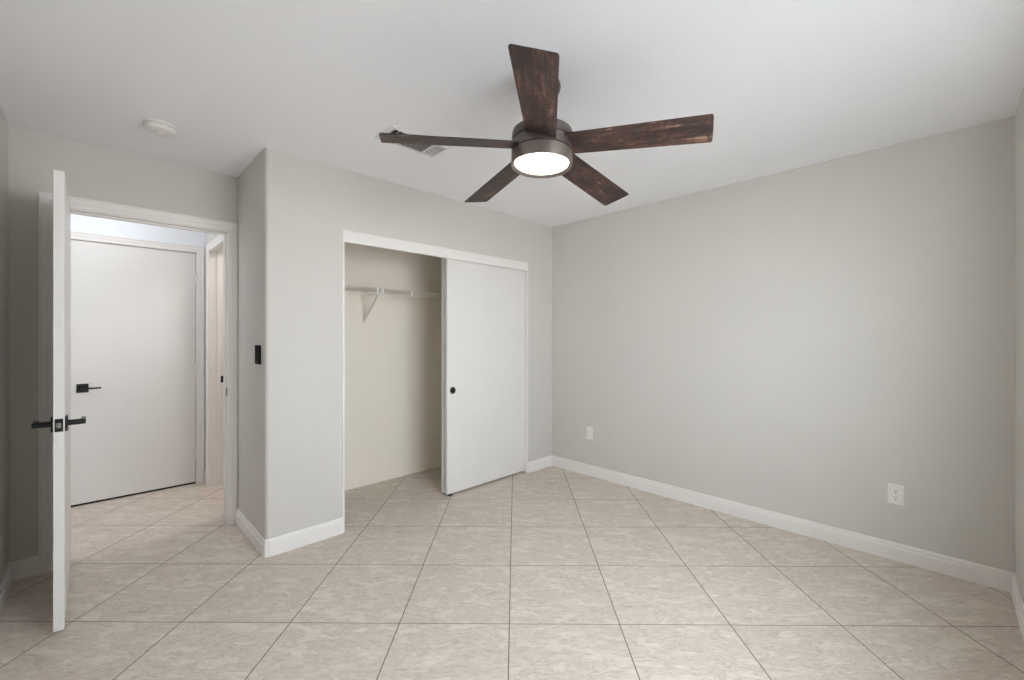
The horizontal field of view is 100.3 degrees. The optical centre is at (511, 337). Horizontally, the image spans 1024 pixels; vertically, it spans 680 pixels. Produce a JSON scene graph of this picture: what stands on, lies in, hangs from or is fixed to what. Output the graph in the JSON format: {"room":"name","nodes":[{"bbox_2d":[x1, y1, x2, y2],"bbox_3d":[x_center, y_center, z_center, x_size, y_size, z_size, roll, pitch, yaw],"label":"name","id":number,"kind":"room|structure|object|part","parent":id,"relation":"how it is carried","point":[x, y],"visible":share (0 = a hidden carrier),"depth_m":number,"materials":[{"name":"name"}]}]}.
{"room":"empty bedroom","nodes":[
{"label":"empty bedroom","id":0,"kind":"room"},
{"bbox_2d":[0,105,7,583],"bbox_3d":[-1.375,0.085,0.862,0.120,2.440,3.888,0,0,-45],"label":"wall","id":1,"kind":"structure","parent":0,"point":[3,123],"depth_m":2.16,"materials":[{"name":"beige paint"}]},
{"bbox_2d":[0,555,38,617],"bbox_3d":[-1.335,1.254,0.985,0.108,0.102,3.768,0,0,-45],"label":"baseboard","id":2,"kind":"structure","parent":1,"relation":"attached to","point":[27,567],"depth_m":2.30,"materials":[{"name":"white paint"}]},
{"bbox_2d":[8,126,236,562],"bbox_3d":[-2.362,0.085,2.702,1.294,2.440,0.120,0,0,-45],"label":"wall","id":3,"kind":"structure","parent":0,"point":[92,172],"depth_m":2.36,"materials":[{"name":"beige paint"}]},
{"bbox_2d":[39,191,237,574],"bbox_3d":[-2.321,0.245,2.743,0.954,2.119,0.160,0,0,-45],"label":"door frame","id":4,"kind":"structure","parent":3,"relation":"attached to","point":[78,206],"depth_m":2.63,"materials":[{"name":"white paint"}]},
{"bbox_2d":[31,169,85,632],"bbox_3d":[-2.261,0.277,2.154,0.167,2.023,0.794,0,0,-45],"label":"door","id":5,"kind":"structure","parent":4,"relation":"in","point":[60,423],"depth_m":1.88,"materials":[{"name":"white paint"}]},
{"bbox_3d":[-2.107,0.385,1.919,0.057,0.025,0.126,0,0,-45],"label":"lever handle","id":6,"kind":"part","parent":5,"relation":"part of","materials":[{"name":"black metal"}]},
{"bbox_3d":[-1.990,0.385,1.879,0.026,0.057,0.002,0,0,-45],"label":"latch plate","id":7,"kind":"part","parent":5,"relation":"part of","materials":[{"name":"black metal"}]},
{"bbox_3d":[-2.029,0.385,1.996,0.057,0.025,0.126,0,0,-45],"label":"lever handle","id":8,"kind":"part","parent":5,"relation":"part of","materials":[{"name":"black metal"}]},
{"bbox_2d":[71,214,205,469],"bbox_3d":[-3.510,0.085,3.252,2.160,2.440,0.120,0,0,-45],"label":"wall","id":9,"kind":"structure","parent":0,"point":[79,223],"depth_m":3.61,"materials":[{"name":"white paint"}]},
{"bbox_2d":[71,240,196,506],"bbox_3d":[-3.109,0.276,3.554,0.798,2.058,0.099,0,0,-45],"label":"door","id":10,"kind":"structure","parent":9,"relation":"in","point":[134,366],"depth_m":3.53,"materials":[{"name":"white paint"}]},
{"bbox_3d":[-3.289,0.393,3.342,0.114,0.020,0.050,0,0,-45],"label":"lever handle","id":11,"kind":"part","parent":10,"relation":"part of","materials":[{"name":"black metal"}]},
{"bbox_2d":[71,231,203,482],"bbox_3d":[-3.151,0.243,3.591,0.907,2.123,0.140,0,0,-45],"label":"door frame","id":12,"kind":"structure","parent":9,"relation":"attached to","point":[79,236],"depth_m":3.84,"materials":[{"name":"white paint"}]},
{"bbox_2d":[206,233,218,244],"bbox_3d":[-2.361,0.085,3.543,0.115,2.440,1.077,0,0,-45],"label":"wall","id":13,"kind":"structure","parent":0,"point":[209,237],"depth_m":3.77,"materials":[{"name":"beige paint"}]},
{"bbox_2d":[206,235,222,485],"bbox_3d":[-2.346,0.245,3.514,0.136,2.120,0.896,0,0,-45],"label":"door frame","id":14,"kind":"structure","parent":13,"relation":"attached to","point":[214,249],"depth_m":3.78,"materials":[{"name":"white paint"}]},
{"bbox_2d":[345,242,441,490],"bbox_3d":[-1.054,0.085,4.084,2.509,2.440,0.100,0,0,-45],"label":"wall","id":15,"kind":"structure","parent":0,"point":[393,359],"depth_m":3.95,"materials":[{"name":"white paint"}]},
{"bbox_2d":[345,285,441,322],"bbox_3d":[-0.911,-0.274,3.938,2.497,0.281,0.307,0,0,-45],"label":"wire shelf","id":16,"kind":"object","parent":15,"relation":"attached to","point":[378,291],"visible":0.37,"depth_m":3.69,"materials":[{"name":"white metal"}]},
{"bbox_3d":[-0.807,-0.370,3.833,2.497,0.009,0.009,0,0,-45],"label":"lip rail","id":17,"kind":"part","parent":16,"relation":"part of","materials":[{"name":"white metal"}]},
{"bbox_3d":[-0.807,-0.408,3.833,2.497,0.009,0.009,0,0,-45],"label":"rail","id":18,"kind":"part","parent":16,"relation":"part of","materials":[{"name":"white metal"}]},
{"bbox_3d":[-0.949,-0.408,3.977,2.497,0.006,0.006,0,0,-45],"label":"cross rail","id":19,"kind":"part","parent":16,"relation":"part of","materials":[{"name":"white metal"}]},
{"bbox_3d":[-0.879,-0.408,3.906,2.497,0.006,0.006,0,0,-45],"label":"cross rail","id":20,"kind":"part","parent":16,"relation":"part of","materials":[{"name":"white metal"}]},
{"bbox_2d":[237,147,551,538],"bbox_3d":[-0.768,0.085,3.708,2.629,2.440,0.683,0,0,-45],"label":"wall","id":21,"kind":"structure","parent":0,"point":[294,211],"depth_m":2.77,"materials":[{"name":"beige paint"}]},
{"bbox_2d":[255,345,260,364],"bbox_3d":[-1.573,0.105,2.644,0.010,0.117,0.115,0,0,-45],"label":"light switch","id":22,"kind":"object","parent":21,"relation":"attached to","point":[257,347],"visible":1,"depth_m":2.62,"materials":[{"name":"black plastic"}]},
{"bbox_2d":[236,509,343,557],"bbox_3d":[-1.539,1.254,2.937,0.478,0.102,0.696,0,0,-45],"label":"baseboard","id":23,"kind":"structure","parent":21,"relation":"attached to","point":[266,548],"depth_m":2.69,"materials":[{"name":"white paint"}]},
{"bbox_2d":[343,230,527,531],"bbox_3d":[-0.531,0.290,3.542,1.808,2.029,0.126,0,0,-45],"label":"closet frame","id":24,"kind":"object","parent":21,"relation":"attached to","point":[353,237],"visible":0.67,"depth_m":3.40,"materials":[{"name":"white paint"}]},
{"bbox_2d":[442,258,444,492],"bbox_3d":[-0.252,0.304,3.878,0.912,1.969,0.034,0,0,-45],"label":"door","id":25,"kind":"structure","parent":21,"relation":"in","point":[443,259],"depth_m":3.55,"materials":[{"name":"white paint"}]},
{"bbox_2d":[445,258,523,494],"bbox_3d":[-0.216,0.304,3.839,0.916,1.969,0.037,0,0,-45],"label":"door","id":26,"kind":"structure","parent":21,"relation":"in","point":[484,304],"depth_m":3.77,"materials":[{"name":"white paint"}]},
{"bbox_2d":[0,466,1023,679],"bbox_3d":[-1.141,1.365,2.634,5.068,0.120,6.245,0,0,-45],"label":"floor","id":27,"kind":"structure","parent":0,"point":[551,572],"depth_m":2.13,"materials":[{"name":"beige tile"}]},
{"bbox_2d":[0,0,1023,226],"bbox_3d":[-1.141,-1.195,2.634,5.068,0.120,6.245,0,0,-45],"label":"ceiling","id":28,"kind":"structure","parent":0,"point":[786,85],"depth_m":1.86,"materials":[{"name":"white paint"}]},
{"bbox_2d":[143,118,175,136],"bbox_3d":[-1.881,-1.114,2.284,0.140,0.042,0.140,0,0,-45],"label":"smoke detector","id":29,"kind":"object","parent":28,"relation":"attached to","point":[154,126],"visible":1,"depth_m":2.25,"materials":[{"name":"white plastic"}]},
{"bbox_3d":[-1.881,-1.130,2.284,0.140,0.010,0.140,0,0,-45],"label":"mounting plate","id":30,"kind":"part","parent":29,"relation":"part of","materials":[{"name":"white plastic"}]},
{"bbox_2d":[375,124,451,157],"bbox_3d":[-0.566,-1.130,2.483,0.393,0.010,0.202,0,0,-45],"label":"ceiling vent","id":31,"kind":"object","parent":28,"relation":"in","point":[432,151],"visible":0.56,"depth_m":2.53,"materials":[{"name":"white metal"}]},
{"bbox_2d":[379,44,713,205],"bbox_3d":[0.148,-0.931,1.858,1.259,0.409,1.297,0,0,-45],"label":"ceiling fan","id":32,"kind":"object","parent":28,"relation":"hanging from","point":[543,145],"visible":1,"depth_m":1.70,"materials":[{"name":"brown wood"}]},
{"bbox_3d":[-0.253,-0.801,1.746,0.549,0.006,0.146,-3,13,-12],"label":"fan blade","id":33,"kind":"part","parent":32,"relation":"part of","materials":[{"name":"brown wood"}]},
{"bbox_3d":[-0.068,-0.786,2.164,0.146,0.006,0.549,-13,2,-31],"label":"fan blade","id":34,"kind":"part","parent":32,"relation":"part of","materials":[{"name":"brown wood"}]},
{"bbox_3d":[0.087,-0.801,1.440,0.146,0.006,0.550,14,4,5],"label":"fan blade","id":35,"kind":"part","parent":32,"relation":"part of","materials":[{"name":"brown wood"}]},
{"bbox_3d":[0.388,-0.776,2.117,0.146,0.006,0.550,-17,-17,39],"label":"fan blade","id":36,"kind":"part","parent":32,"relation":"part of","materials":[{"name":"brown wood"}]},
{"bbox_3d":[0.484,-0.786,1.669,0.549,0.006,0.146,5,-13,24],"label":"fan blade","id":37,"kind":"part","parent":32,"relation":"part of","materials":[{"name":"brown wood"}]},
{"bbox_2d":[552,116,1014,572],"bbox_3d":[1.273,0.085,3.593,0.120,2.440,4.065,0,0,-45],"label":"wall","id":38,"kind":"structure","parent":0,"point":[805,342],"depth_m":2.78,"materials":[{"name":"beige paint"}]},
{"bbox_2d":[587,427,592,439],"bbox_3d":[0.735,0.903,4.048,0.008,0.117,0.071,0,0,-45],"label":"wall outlet","id":39,"kind":"object","parent":38,"relation":"attached to","point":[589,429],"visible":1,"depth_m":4.04,"materials":[{"name":"white plastic"}]},
{"bbox_2d":[528,455,1023,642],"bbox_3d":[0.379,1.254,2.193,3.118,0.102,3.084,0,0,-45],"label":"baseboard","id":40,"kind":"structure","parent":38,"relation":"attached to","point":[1003,580],"depth_m":2.75,"materials":[{"name":"white paint"}]},
{"bbox_2d":[888,483,903,505],"bbox_3d":[2.251,0.918,2.509,0.008,0.117,0.071,0,0,-45],"label":"wall outlet","id":41,"kind":"object","parent":38,"relation":"attached to","point":[895,492],"visible":1,"depth_m":2.51,"materials":[{"name":"white plastic"}]},
{"bbox_2d":[892,488,898,493],"bbox_3d":[2.249,0.898,2.507,0.002,0.033,0.033,0,0,-45],"label":"receptacle","id":42,"kind":"object","parent":41,"relation":"attached to","point":[894,490],"depth_m":2.51,"materials":[{"name":"white plastic"}]},
{"bbox_2d":[892,495,898,500],"bbox_3d":[2.249,0.938,2.507,0.002,0.033,0.033,0,0,-45],"label":"receptacle","id":43,"kind":"object","parent":41,"relation":"attached to","point":[894,497],"depth_m":2.51,"materials":[{"name":"white plastic"}]},
{"bbox_2d":[1015,88,1023,602],"bbox_3d":[1.302,0.085,0.854,3.683,2.440,0.120,0,0,-45],"label":"wall","id":44,"kind":"structure","parent":0,"point":[1019,116],"depth_m":2.05,"materials":[{"name":"beige paint"}]}
]}

